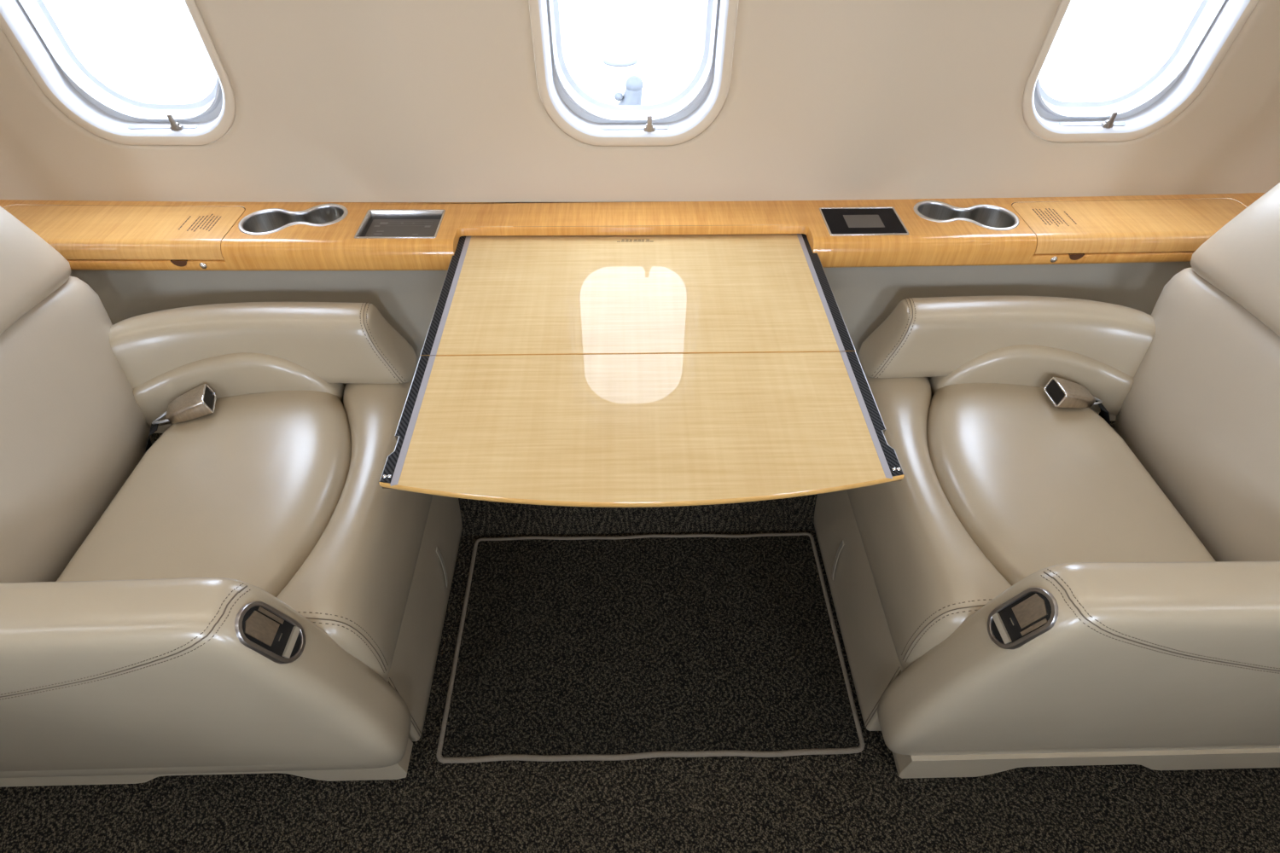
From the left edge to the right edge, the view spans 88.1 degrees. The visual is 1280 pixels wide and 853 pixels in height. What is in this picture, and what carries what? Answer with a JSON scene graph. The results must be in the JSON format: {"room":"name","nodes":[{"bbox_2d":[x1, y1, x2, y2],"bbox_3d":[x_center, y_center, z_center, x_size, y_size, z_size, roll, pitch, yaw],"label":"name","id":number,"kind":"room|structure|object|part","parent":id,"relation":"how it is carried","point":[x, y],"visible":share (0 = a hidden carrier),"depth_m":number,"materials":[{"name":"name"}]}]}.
{"room":"aircraft cabin","nodes":[
{"label":"aircraft cabin","id":0,"kind":"room"},
{"bbox_2d":[0,0,1279,208],"bbox_3d":[-0.007,-0.387,0.953,4.800,1.790,0.661,-1,46,-1],"label":"wall","id":1,"kind":"structure","parent":0,"point":[337,101],"depth_m":1.14,"materials":[{"name":"beige plastic"}]},
{"bbox_2d":[0,0,235,145],"bbox_3d":[-0.834,-0.677,0.997,0.324,0.494,0.102,-1,46,-1],"label":"window","id":2,"kind":"structure","parent":1,"relation":"in","point":[28,26],"depth_m":1.13,"materials":[{"name":"beige plastic"}]},
{"bbox_3d":[-0.807,-0.527,1.147,0.019,0.030,0.012,-1,46,-1],"label":"shade handle","id":3,"kind":"part","parent":2,"relation":"part of","materials":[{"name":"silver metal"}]},
{"bbox_2d":[69,233,1191,433],"bbox_3d":[-0.013,-0.194,1.345,4.800,0.378,0.214,-1,46,-1],"label":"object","id":4,"kind":"structure","parent":1,"relation":"attached to","point":[864,297],"depth_m":1.22,"materials":[{"name":"plastic"}]},
{"bbox_2d":[0,192,1265,270],"bbox_3d":[-0.012,-0.359,1.204,3.200,0.053,0.188,-1,46,-1],"label":"ledge","id":5,"kind":"object","parent":1,"relation":"attached to","point":[95,235],"visible":0.97,"depth_m":1.17,"materials":[{"name":"brown wood"}]},
{"bbox_3d":[-0.930,-0.343,1.165,0.436,0.028,0.146,-1,46,-1],"label":"storage lid","id":6,"kind":"part","parent":5,"relation":"part of","materials":[{"name":"brown wood"}]},
{"bbox_2d":[178,214,221,231],"bbox_3d":[-0.772,-0.358,1.161,0.056,0.001,0.061,-1,46,-1],"label":"print","id":7,"kind":"object","parent":5,"relation":"on","point":[188,222],"depth_m":1.16,"materials":[{"name":"brown"}]},
{"bbox_3d":[-0.418,-0.346,1.168,0.125,0.001,0.083,-1,46,-1],"label":"screen glass","id":8,"kind":"part","parent":5,"relation":"part of","materials":[{"name":"grey glass"}]},
{"bbox_3d":[0.398,-0.367,1.180,0.133,0.001,0.092,-1,46,-1],"label":"screen glass","id":9,"kind":"part","parent":5,"relation":"part of","materials":[{"name":"black glass"}]},
{"bbox_2d":[1032,208,1076,226],"bbox_3d":[0.749,-0.379,1.195,0.056,0.001,0.065,-1,46,-1],"label":"print","id":10,"kind":"object","parent":5,"relation":"on","point":[1043,217],"depth_m":1.20,"materials":[{"name":"brown"}]},
{"bbox_3d":[0.907,-0.366,1.204,0.436,0.028,0.146,-1,46,-1],"label":"storage lid","id":11,"kind":"part","parent":5,"relation":"part of","materials":[{"name":"brown wood"}]},
{"bbox_2d":[151,420,1115,535],"bbox_3d":[-0.012,0.114,1.490,4.800,0.280,0.130,-1,46,-1],"label":"carpet","id":12,"kind":"structure","parent":1,"relation":"attached to","point":[479,518],"depth_m":1.51,"materials":[{"name":"carpet"}]},
{"bbox_2d":[528,0,738,145],"bbox_3d":[-0.010,-0.680,1.007,0.324,0.494,0.098,-1,46,-1],"label":"window","id":13,"kind":"structure","parent":1,"relation":"in","point":[678,119],"depth_m":1.14,"materials":[{"name":"beige plastic"}]},
{"bbox_3d":[0.017,-0.530,1.157,0.019,0.030,0.012,-1,46,-1],"label":"shade handle","id":14,"kind":"part","parent":13,"relation":"part of","materials":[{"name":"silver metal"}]},
{"bbox_2d":[379,225,904,507],"bbox_3d":[-0.002,-0.144,1.007,0.627,0.031,0.673,-1,46,-1],"label":"folding table","id":15,"kind":"object","parent":1,"relation":"attached to","point":[645,370],"visible":0.84,"depth_m":0.91,"materials":[{"name":"brown wood"}]},
{"bbox_3d":[-0.304,-0.017,0.863,0.013,0.001,0.234,-1,46,-1],"label":"rail","id":16,"kind":"part","parent":15,"relation":"part of","materials":[{"name":"black metal"}]},
{"bbox_3d":[-0.311,-0.225,1.064,0.013,0.001,0.342,-1,46,-1],"label":"rail","id":17,"kind":"part","parent":15,"relation":"part of","materials":[{"name":"black metal"}]},
{"bbox_3d":[-0.008,-0.222,1.093,0.444,0.017,0.440,-1,46,-1],"label":"support arm","id":18,"kind":"part","parent":15,"relation":"part of","materials":[{"name":"wood"}]},
{"bbox_3d":[0.300,-0.233,1.077,0.014,0.001,0.342,-1,46,-1],"label":"rail","id":19,"kind":"part","parent":15,"relation":"part of","materials":[{"name":"black metal"}]},
{"bbox_3d":[0.307,-0.024,0.875,0.014,0.001,0.234,-1,46,-1],"label":"rail","id":20,"kind":"part","parent":15,"relation":"part of","materials":[{"name":"black metal"}]},
{"bbox_2d":[1021,0,1259,142],"bbox_3d":[0.814,-0.698,1.032,0.324,0.494,0.102,-1,46,-1],"label":"window","id":21,"kind":"structure","parent":1,"relation":"in","point":[1214,26],"depth_m":1.17,"materials":[{"name":"beige plastic"}]},
{"bbox_3d":[0.840,-0.548,1.182,0.019,0.030,0.012,-1,46,-1],"label":"shade handle","id":22,"kind":"part","parent":21,"relation":"part of","materials":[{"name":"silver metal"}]},
{"bbox_2d":[0,530,1279,852],"bbox_3d":[0.005,0.757,1.070,4.800,0.030,1.640,-1,46,-1],"label":"floor","id":23,"kind":"structure","parent":0,"point":[852,803],"depth_m":1.14,"materials":[{"name":"carpet"}]},
{"bbox_2d":[0,206,462,786],"bbox_3d":[-0.813,0.037,0.973,0.879,1.100,0.653,-1,46,-1],"label":"seat","id":24,"kind":"object","parent":23,"relation":"on","point":[242,591],"visible":0.93,"depth_m":0.98,"materials":[{"name":"beige leather"}]},
{"bbox_3d":[-0.925,0.031,0.994,0.143,0.356,0.532,-1,46,-1],"label":"backrest","id":25,"kind":"part","parent":24,"relation":"part of","materials":[{"name":"beige leather"}]},
{"bbox_2d":[145,384,216,451],"bbox_3d":[-0.810,0.005,1.167,0.145,0.142,0.051,-13,47,-13],"label":"belt","id":26,"kind":"object","parent":24,"relation":"on","point":[200,401],"visible":0.98,"depth_m":1.13,"materials":[{"name":"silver metal"}]},
{"bbox_2d":[56,390,351,597],"bbox_3d":[-0.658,0.128,1.087,0.358,0.132,0.500,-1,46,-1],"label":"seat cushion","id":27,"kind":"object","parent":24,"relation":"on","point":[250,490],"depth_m":1.02,"materials":[{"name":"beige leather"}]},
{"bbox_3d":[-0.807,0.380,0.924,0.879,0.506,0.089,-1,46,-1],"label":"aisle armrest","id":28,"kind":"part","parent":24,"relation":"part of","materials":[{"name":"beige leather"}]},
{"bbox_3d":[-0.663,-0.141,1.177,0.494,0.145,0.126,-5,46,-6],"label":"outboard armrest","id":29,"kind":"part","parent":24,"relation":"part of","materials":[{"name":"beige leather"}]},
{"bbox_3d":[-0.446,0.235,0.783,0.021,0.043,0.035,-1,46,-1],"label":"handle plate","id":30,"kind":"part","parent":24,"relation":"part of","materials":[{"name":"brown wood"}]},
{"bbox_3d":[-0.446,0.249,0.794,0.056,0.098,0.054,-1,46,-1],"label":"recline handle","id":31,"kind":"part","parent":24,"relation":"part of","materials":[{"name":"silver metal"}]},
{"bbox_3d":[-0.427,0.264,0.810,0.007,0.009,0.038,1,46,0],"label":"handle lever","id":32,"kind":"part","parent":24,"relation":"part of","materials":[{"name":"beige metal"}]},
{"bbox_3d":[-0.423,0.296,1.272,0.058,0.284,0.505,-1,46,-1],"label":"calf panel","id":33,"kind":"part","parent":24,"relation":"part of","materials":[{"name":"beige leather"}]},
{"bbox_2d":[436,532,864,763],"bbox_3d":[0.017,0.426,1.361,0.780,0.011,0.488,-1,46,-1],"label":"floor mat","id":34,"kind":"object","parent":23,"relation":"on","point":[637,647],"visible":1,"depth_m":1.33,"materials":[{"name":"carpet"}]},
{"bbox_2d":[813,182,1279,779],"bbox_3d":[0.826,0.016,1.008,0.879,1.100,0.652,-1,46,-1],"label":"seat","id":35,"kind":"object","parent":23,"relation":"on","point":[1040,584],"visible":0.95,"depth_m":1.01,"materials":[{"name":"beige leather"}]},
{"bbox_3d":[0.431,0.285,1.290,0.058,0.284,0.505,-1,46,-1],"label":"calf panel","id":36,"kind":"part","parent":35,"relation":"part of","materials":[{"name":"beige leather"}]},
{"bbox_3d":[0.453,0.253,0.829,0.007,0.009,0.038,-2,46,-3],"label":"handle lever","id":37,"kind":"part","parent":35,"relation":"part of","materials":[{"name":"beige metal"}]},
{"bbox_3d":[0.664,-0.158,1.205,0.494,0.145,0.126,4,46,3],"label":"outboard armrest","id":38,"kind":"part","parent":35,"relation":"part of","materials":[{"name":"beige leather"}]},
{"bbox_3d":[0.473,0.237,0.814,0.056,0.098,0.054,-1,46,-1],"label":"recline handle","id":39,"kind":"part","parent":35,"relation":"part of","materials":[{"name":"silver metal"}]},
{"bbox_3d":[0.473,0.227,0.800,0.019,0.044,0.035,-1,46,-1],"label":"handle plate","id":40,"kind":"part","parent":35,"relation":"part of","materials":[{"name":"brown wood"}]},
{"bbox_2d":[926,383,1215,586],"bbox_3d":[0.669,0.111,1.115,0.358,0.132,0.500,-1,46,-1],"label":"seat cushion","id":41,"kind":"object","parent":35,"relation":"on","point":[1031,485],"depth_m":1.05,"materials":[{"name":"beige leather"}]},
{"bbox_2d":[1043,377,1110,425],"bbox_3d":[0.799,-0.024,1.206,0.146,0.142,0.051,-1,46,-1],"label":"belt","id":42,"kind":"object","parent":35,"relation":"on","point":[1061,392],"visible":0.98,"depth_m":1.16,"materials":[{"name":"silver metal"}]},
{"bbox_3d":[0.831,0.359,0.959,0.879,0.506,0.089,-1,46,-1],"label":"aisle armrest","id":43,"kind":"part","parent":35,"relation":"part of","materials":[{"name":"beige leather"}]},
{"bbox_3d":[0.937,0.008,1.034,0.143,0.356,0.532,-1,46,-1],"label":"backrest","id":44,"kind":"part","parent":35,"relation":"part of","materials":[{"name":"beige leather"}]},
{"label":"outside","id":45,"kind":"structure","parent":0,"visible":0},
{"bbox_2d":[42,0,1202,104],"bbox_3d":[-0.736,-20.640,23.163,80.000,0.001,58.100,-1,46,-1],"label":"sky","id":46,"kind":"structure","parent":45,"point":[147,51],"depth_m":7.21,"materials":[{"name":"grey"}]},
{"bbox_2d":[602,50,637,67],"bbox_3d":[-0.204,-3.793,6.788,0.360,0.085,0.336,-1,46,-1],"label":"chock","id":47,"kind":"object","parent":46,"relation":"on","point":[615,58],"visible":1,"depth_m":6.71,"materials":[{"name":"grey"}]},
{"bbox_2d":[614,75,643,104],"bbox_3d":[-0.107,-2.840,5.691,0.273,0.335,0.254,-1,46,-1],"label":"gear","id":48,"kind":"object","parent":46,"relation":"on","point":[632,95],"visible":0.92,"depth_m":5.62,"materials":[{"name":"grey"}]},
{"bbox_3d":[-0.183,-2.826,5.660,0.078,0.070,0.076,-1,46,-1],"label":"knob","id":49,"kind":"part","parent":48,"relation":"part of","materials":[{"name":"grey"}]}
]}

